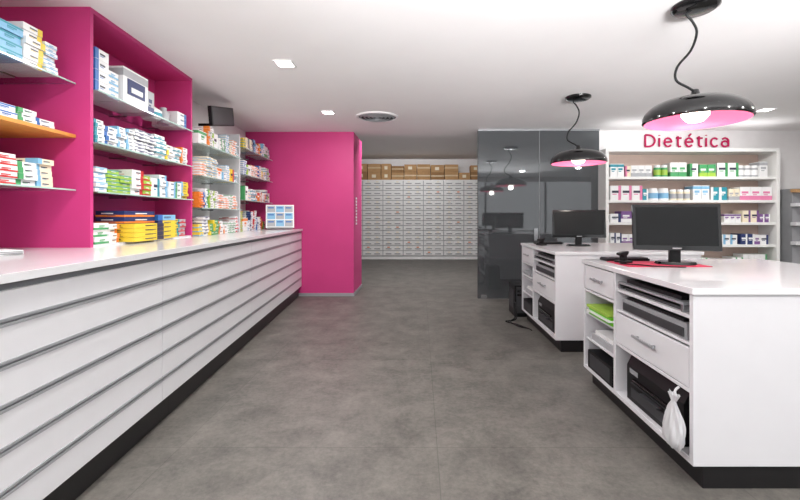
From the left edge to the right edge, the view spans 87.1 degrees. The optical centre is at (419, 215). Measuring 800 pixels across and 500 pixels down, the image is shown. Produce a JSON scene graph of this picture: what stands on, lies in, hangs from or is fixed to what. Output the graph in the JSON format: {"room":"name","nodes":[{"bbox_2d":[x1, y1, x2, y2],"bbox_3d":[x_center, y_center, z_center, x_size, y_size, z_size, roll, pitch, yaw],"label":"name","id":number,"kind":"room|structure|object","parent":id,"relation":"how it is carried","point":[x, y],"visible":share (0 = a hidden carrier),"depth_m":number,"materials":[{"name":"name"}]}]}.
{"room":"pharmacy","nodes":[
{"label":"pharmacy","id":0,"kind":"room"},
{"bbox_2d":[93,45,244,222],"bbox_3d":[-2.855,-0.035,2.745,0.506,2.770,8.690,0,0,0],"label":"wall","id":1,"kind":"structure","parent":0,"point":[101,202],"depth_m":3.97,"materials":[{"name":"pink paint"}]},
{"bbox_2d":[0,51,272,210],"bbox_3d":[-2.561,-0.499,3.925,0.793,0.862,6.250,0,0,0],"label":"glass shelves","id":2,"kind":"object","parent":1,"relation":"attached to","point":[9,127],"visible":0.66,"depth_m":2.75,"materials":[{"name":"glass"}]},
{"bbox_2d":[0,18,269,244],"bbox_3d":[-2.559,-0.485,4.008,0.743,1.396,5.996,0,0,0],"label":"medicine boxes","id":3,"kind":"object","parent":2,"relation":"on","point":[21,40],"visible":0.87,"depth_m":3.36},
{"bbox_2d":[198,106,233,125],"bbox_3d":[-2.426,-1.178,4.971,0.202,0.356,0.716,0,0,-5],"label":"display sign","id":4,"kind":"object","parent":3,"relation":"on","point":[218,116],"visible":0.98,"depth_m":4.85,"materials":[{"name":"black plastic"}]},
{"bbox_2d":[245,132,361,292],"bbox_3d":[-2.810,-0.035,7.570,3.380,2.770,0.960,0,0,0],"label":"wall","id":5,"kind":"structure","parent":0,"point":[319,174],"depth_m":7.09,"materials":[{"name":"paint"}]},
{"bbox_2d":[299,284,361,295],"bbox_3d":[-1.579,1.325,7.562,0.942,0.050,0.975,0,0,0],"label":"baseboard","id":6,"kind":"structure","parent":5,"relation":"attached to","point":[360,286],"depth_m":7.08,"materials":[{"name":"metal"}]},
{"bbox_2d":[0,0,799,133],"bbox_3d":[1.400,-1.470,2.750,12.000,0.100,9.100,0,0,0],"label":"ceiling","id":7,"kind":"structure","parent":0,"point":[439,66],"depth_m":3.79,"materials":[{"name":"paint"}]},
{"bbox_2d":[272,60,296,67],"bbox_3d":[-1.255,-1.414,3.900,0.170,0.012,0.170,0,0,0],"label":"recessed light","id":8,"kind":"object","parent":7,"relation":"in","point":[280,63],"visible":1,"depth_m":3.90,"materials":[{"name":"white plastic"}]},
{"bbox_2d":[320,110,334,113],"bbox_3d":[-1.255,-1.414,5.730,0.170,0.012,0.170,0,0,0],"label":"recessed light","id":9,"kind":"object","parent":7,"relation":"in","point":[322,111],"visible":1,"depth_m":5.71,"materials":[{"name":"white plastic"}]},
{"bbox_2d":[356,111,397,121],"bbox_3d":[-0.610,-1.407,6.000,0.600,0.025,0.600,0,0,0],"label":"ceiling air vent","id":10,"kind":"object","parent":7,"relation":"attached to","point":[373,116],"depth_m":5.93,"materials":[{"name":"grey metal"}]},
{"bbox_2d":[550,93,607,166],"bbox_3d":[1.885,-1.020,5.000,0.640,0.800,0.640,0,0,0],"label":"pendant lamp","id":11,"kind":"object","parent":7,"relation":"hanging from","point":[578,156],"visible":1,"depth_m":4.89,"materials":[{"name":"black plastic"}]},
{"bbox_2d":[642,0,755,130],"bbox_3d":[1.855,-1.025,2.830,0.640,0.790,0.640,0,0,0],"label":"pendant lamp","id":12,"kind":"object","parent":7,"relation":"hanging from","point":[696,110],"visible":1,"depth_m":2.78,"materials":[{"name":"black plastic"}]},
{"bbox_2d":[756,108,776,111],"bbox_3d":[4.600,-1.414,5.600,0.170,0.012,0.170,0,0,0],"label":"recessed light","id":13,"kind":"object","parent":7,"relation":"in","point":[762,109],"visible":0.83,"depth_m":5.58,"materials":[{"name":"white plastic"}]},
{"bbox_2d":[356,134,476,158],"bbox_3d":[1.400,-1.735,10.575,12.000,0.430,6.650,0,0,0],"label":"ceiling","id":14,"kind":"structure","parent":0,"point":[374,146],"depth_m":11.18,"materials":[{"name":"white paint"}]},
{"bbox_2d":[362,159,476,179],"bbox_3d":[1.300,-0.250,13.775,11.800,3.200,0.150,0,0,0],"label":"wall","id":15,"kind":"structure","parent":0,"point":[463,164],"depth_m":13.70,"materials":[{"name":"white paint"}]},
{"bbox_2d":[75,259,799,499],"bbox_3d":[1.400,1.400,6.050,12.000,0.100,15.700,0,0,0],"label":"floor","id":16,"kind":"structure","parent":0,"point":[412,385],"depth_m":2.79,"materials":[{"name":"tile"}]},
{"bbox_2d":[0,229,302,499],"bbox_3d":[-2.318,0.782,3.227,1.296,1.135,7.781,0,0,-5],"label":"counter","id":17,"kind":"object","parent":16,"relation":"on","point":[99,346],"depth_m":2.23,"materials":[{"name":"white laminate"}]},
{"bbox_2d":[0,249,23,255],"bbox_3d":[-2.360,0.202,2.250,0.234,0.024,0.322,0,0,16],"label":"paper sheets","id":18,"kind":"object","parent":17,"relation":"on","point":[3,252],"visible":1,"depth_m":2.31,"materials":[{"name":"white paper"}]},
{"bbox_2d":[0,7,191,247],"bbox_3d":[-2.599,-0.603,3.600,0.722,1.635,1.500,0,0,0],"label":"surround","id":19,"kind":"object","parent":17,"relation":"on","point":[29,217],"visible":0.72,"depth_m":2.85,"materials":[{"name":"paint"}]},
{"bbox_2d":[210,134,239,231],"bbox_3d":[-2.634,-0.443,5.675,0.402,1.314,0.030,0,0,0],"label":"divider panel","id":20,"kind":"object","parent":17,"relation":"on","point":[233,189],"visible":0.46,"depth_m":5.66,"materials":[{"name":"white laminate"}]},
{"bbox_2d":[266,205,293,228],"bbox_3d":[-2.254,0.015,6.764,0.436,0.390,0.094,0,0,-16],"label":"stand","id":21,"kind":"object","parent":17,"relation":"on","point":[277,216],"visible":1,"depth_m":6.76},
{"bbox_2d":[362,180,476,258],"bbox_3d":[-0.210,0.110,13.380,4.460,2.480,0.600,0,0,0],"label":"tall cabinet","id":22,"kind":"object","parent":16,"relation":"on","point":[402,219],"visible":0.85,"depth_m":13.10,"materials":[{"name":"white metal"}]},
{"bbox_2d":[362,164,476,179],"bbox_3d":[-0.255,-1.383,13.349,4.292,0.503,0.402,0,0,0],"label":"cardboard boxes","id":23,"kind":"object","parent":22,"relation":"on","point":[369,171],"visible":0.73,"depth_m":13.15},
{"bbox_2d":[509,281,526,316],"bbox_3d":[1.366,1.140,5.803,0.208,0.420,0.394,0,0,0],"label":"computer tower","id":24,"kind":"object","parent":16,"relation":"on","point":[515,287],"visible":0.52,"depth_m":5.62,"materials":[{"name":"black plastic"}]},
{"bbox_2d":[505,302,531,330],"bbox_3d":[1.193,1.246,5.257,0.206,0.202,0.688,0,0,-3],"label":"power cables","id":25,"kind":"object","parent":16,"relation":"on","point":[514,303],"visible":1,"depth_m":5.38,"materials":[{"name":"black plastic"}]},
{"bbox_2d":[477,129,599,298],"bbox_3d":[1.935,-0.035,6.865,1.990,2.770,0.050,0,0,0],"label":"glass wall","id":26,"kind":"structure","parent":16,"relation":"on","point":[519,189],"depth_m":6.86,"materials":[{"name":"glass"}]},
{"bbox_2d":[521,243,703,351],"bbox_3d":[2.055,0.852,4.839,1.490,0.997,1.402,0,0,0],"label":"counter","id":27,"kind":"object","parent":16,"relation":"on","point":[558,269],"visible":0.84,"depth_m":4.17,"materials":[{"name":"white laminate"}]},
{"bbox_2d":[522,270,532,315],"bbox_3d":[1.505,0.947,5.230,0.370,0.504,0.420,0,0,0],"label":"trays","id":28,"kind":"object","parent":27,"relation":"on","point":[527,302],"visible":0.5,"depth_m":5.22,"materials":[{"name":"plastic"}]},
{"bbox_2d":[536,238,546,245],"bbox_3d":[1.454,0.310,5.047,0.094,0.084,0.100,0,0,-29],"label":"barcode scanner","id":29,"kind":"object","parent":27,"relation":"on","point":[541,240],"visible":1,"depth_m":5.03,"materials":[{"name":"black plastic"}]},
{"bbox_2d":[538,296,554,333],"bbox_3d":[1.565,1.052,4.570,0.450,0.294,0.600,0,0,0],"label":"printer","id":30,"kind":"object","parent":27,"relation":"on","point":[546,309],"visible":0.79,"depth_m":4.54,"materials":[{"name":"black plastic"}]},
{"bbox_2d":[534,242,562,243],"bbox_3d":[1.620,0.340,5.300,0.340,0.025,0.120,0,0,-6],"label":"keyboard","id":31,"kind":"object","parent":27,"relation":"on","point":[534,242],"visible":0.8,"depth_m":5.25,"materials":[{"name":"black plastic"}]},
{"bbox_2d":[552,210,605,245],"bbox_3d":[1.870,0.140,4.950,0.603,0.422,0.201,0,0,0],"label":"computer monitor","id":32,"kind":"object","parent":27,"relation":"on","point":[577,224],"visible":1,"depth_m":4.93,"materials":[{"name":"black plastic"}]},
{"bbox_2d":[598,148,779,260],"bbox_3d":[4.275,0.145,6.777,2.730,2.410,0.395,0,0,0],"label":"shelf unit","id":33,"kind":"object","parent":16,"relation":"on","point":[626,156],"visible":0.41,"depth_m":6.78,"materials":[{"name":"white wood"}]},
{"bbox_2d":[609,162,771,259],"bbox_3d":[4.287,-0.005,6.750,2.556,1.709,0.222,0,0,0],"label":"products","id":34,"kind":"object","parent":33,"relation":"attached to","point":[672,169],"visible":0.62,"depth_m":6.64},
{"bbox_2d":[582,259,799,487],"bbox_3d":[2.055,0.852,2.749,1.490,0.997,1.402,0,0,0],"label":"counter","id":35,"kind":"object","parent":16,"relation":"on","point":[727,333],"visible":0.97,"depth_m":2.06,"materials":[{"name":"white laminate"}]},
{"bbox_2d":[587,304,613,387],"bbox_3d":[1.505,0.947,3.140,0.370,0.504,0.420,0,0,0],"label":"trays","id":36,"kind":"object","parent":35,"relation":"on","point":[600,362],"visible":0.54,"depth_m":3.13,"materials":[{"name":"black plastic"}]},
{"bbox_2d":[600,256,649,260],"bbox_3d":[1.620,0.339,3.330,0.340,0.025,0.120,0,0,-3],"label":"keyboard","id":37,"kind":"object","parent":35,"relation":"on","point":[631,258],"visible":0.75,"depth_m":3.28,"materials":[{"name":"black plastic"}]},
{"bbox_2d":[627,355,688,446],"bbox_3d":[1.565,1.052,2.480,0.450,0.294,0.600,0,0,0],"label":"printer","id":38,"kind":"object","parent":35,"relation":"on","point":[647,388],"visible":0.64,"depth_m":2.48,"materials":[{"name":"black plastic"}]},
{"bbox_2d":[607,261,712,266],"bbox_3d":[1.730,0.350,3.070,0.580,0.004,0.340,0,0,0],"label":"mat","id":39,"kind":"object","parent":35,"relation":"on","point":[634,262],"visible":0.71,"depth_m":2.98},
{"bbox_2d":[614,251,632,262],"bbox_3d":[1.514,0.305,3.137,0.094,0.084,0.100,0,0,-29],"label":"barcode scanner","id":40,"kind":"object","parent":39,"relation":"on","point":[623,254],"visible":0.97,"depth_m":3.12,"materials":[{"name":"black plastic"}]},
{"bbox_2d":[619,262,685,267],"bbox_3d":[1.609,0.344,2.938,0.425,0.011,0.088,0,0,38],"label":"cable","id":41,"kind":"object","parent":39,"relation":"on","point":[619,262],"visible":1,"depth_m":2.89,"materials":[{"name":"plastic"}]},
{"bbox_2d":[631,204,722,264],"bbox_3d":[1.855,0.130,3.050,0.575,0.432,0.199,0,0,13],"label":"computer monitor","id":42,"kind":"object","parent":39,"relation":"on","point":[674,228],"visible":1,"depth_m":3.03,"materials":[{"name":"black plastic"}]},
{"bbox_2d":[662,386,685,451],"bbox_3d":[1.297,1.028,2.153,0.070,0.316,0.165,0,0,0],"label":"plastic bag","id":43,"kind":"object","parent":35,"relation":"hanging from","point":[673,424],"visible":1,"depth_m":2.12,"materials":[{"name":"white plastic"}]},
{"bbox_2d":[780,189,799,263],"bbox_3d":[6.500,0.460,6.735,1.360,1.780,0.470,0,0,0],"label":"shelf unit","id":44,"kind":"object","parent":16,"relation":"on","point":[789,198],"visible":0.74,"depth_m":6.63,"materials":[{"name":"white laminate"}]},
{"bbox_2d":[599,131,799,189],"bbox_3d":[5.070,-0.035,7.065,4.260,2.770,0.170,0,0,0],"label":"wall","id":45,"kind":"structure","parent":0,"point":[788,142],"depth_m":6.98,"materials":[{"name":"white paint"}]},
{"bbox_2d":[644,133,729,146],"bbox_3d":[4.418,-1.252,6.955,1.407,0.235,0.030,0,0,0],"label":"sign lettering","id":46,"kind":"object","parent":45,"relation":"attached to","point":[727,141],"visible":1,"depth_m":6.94}
]}

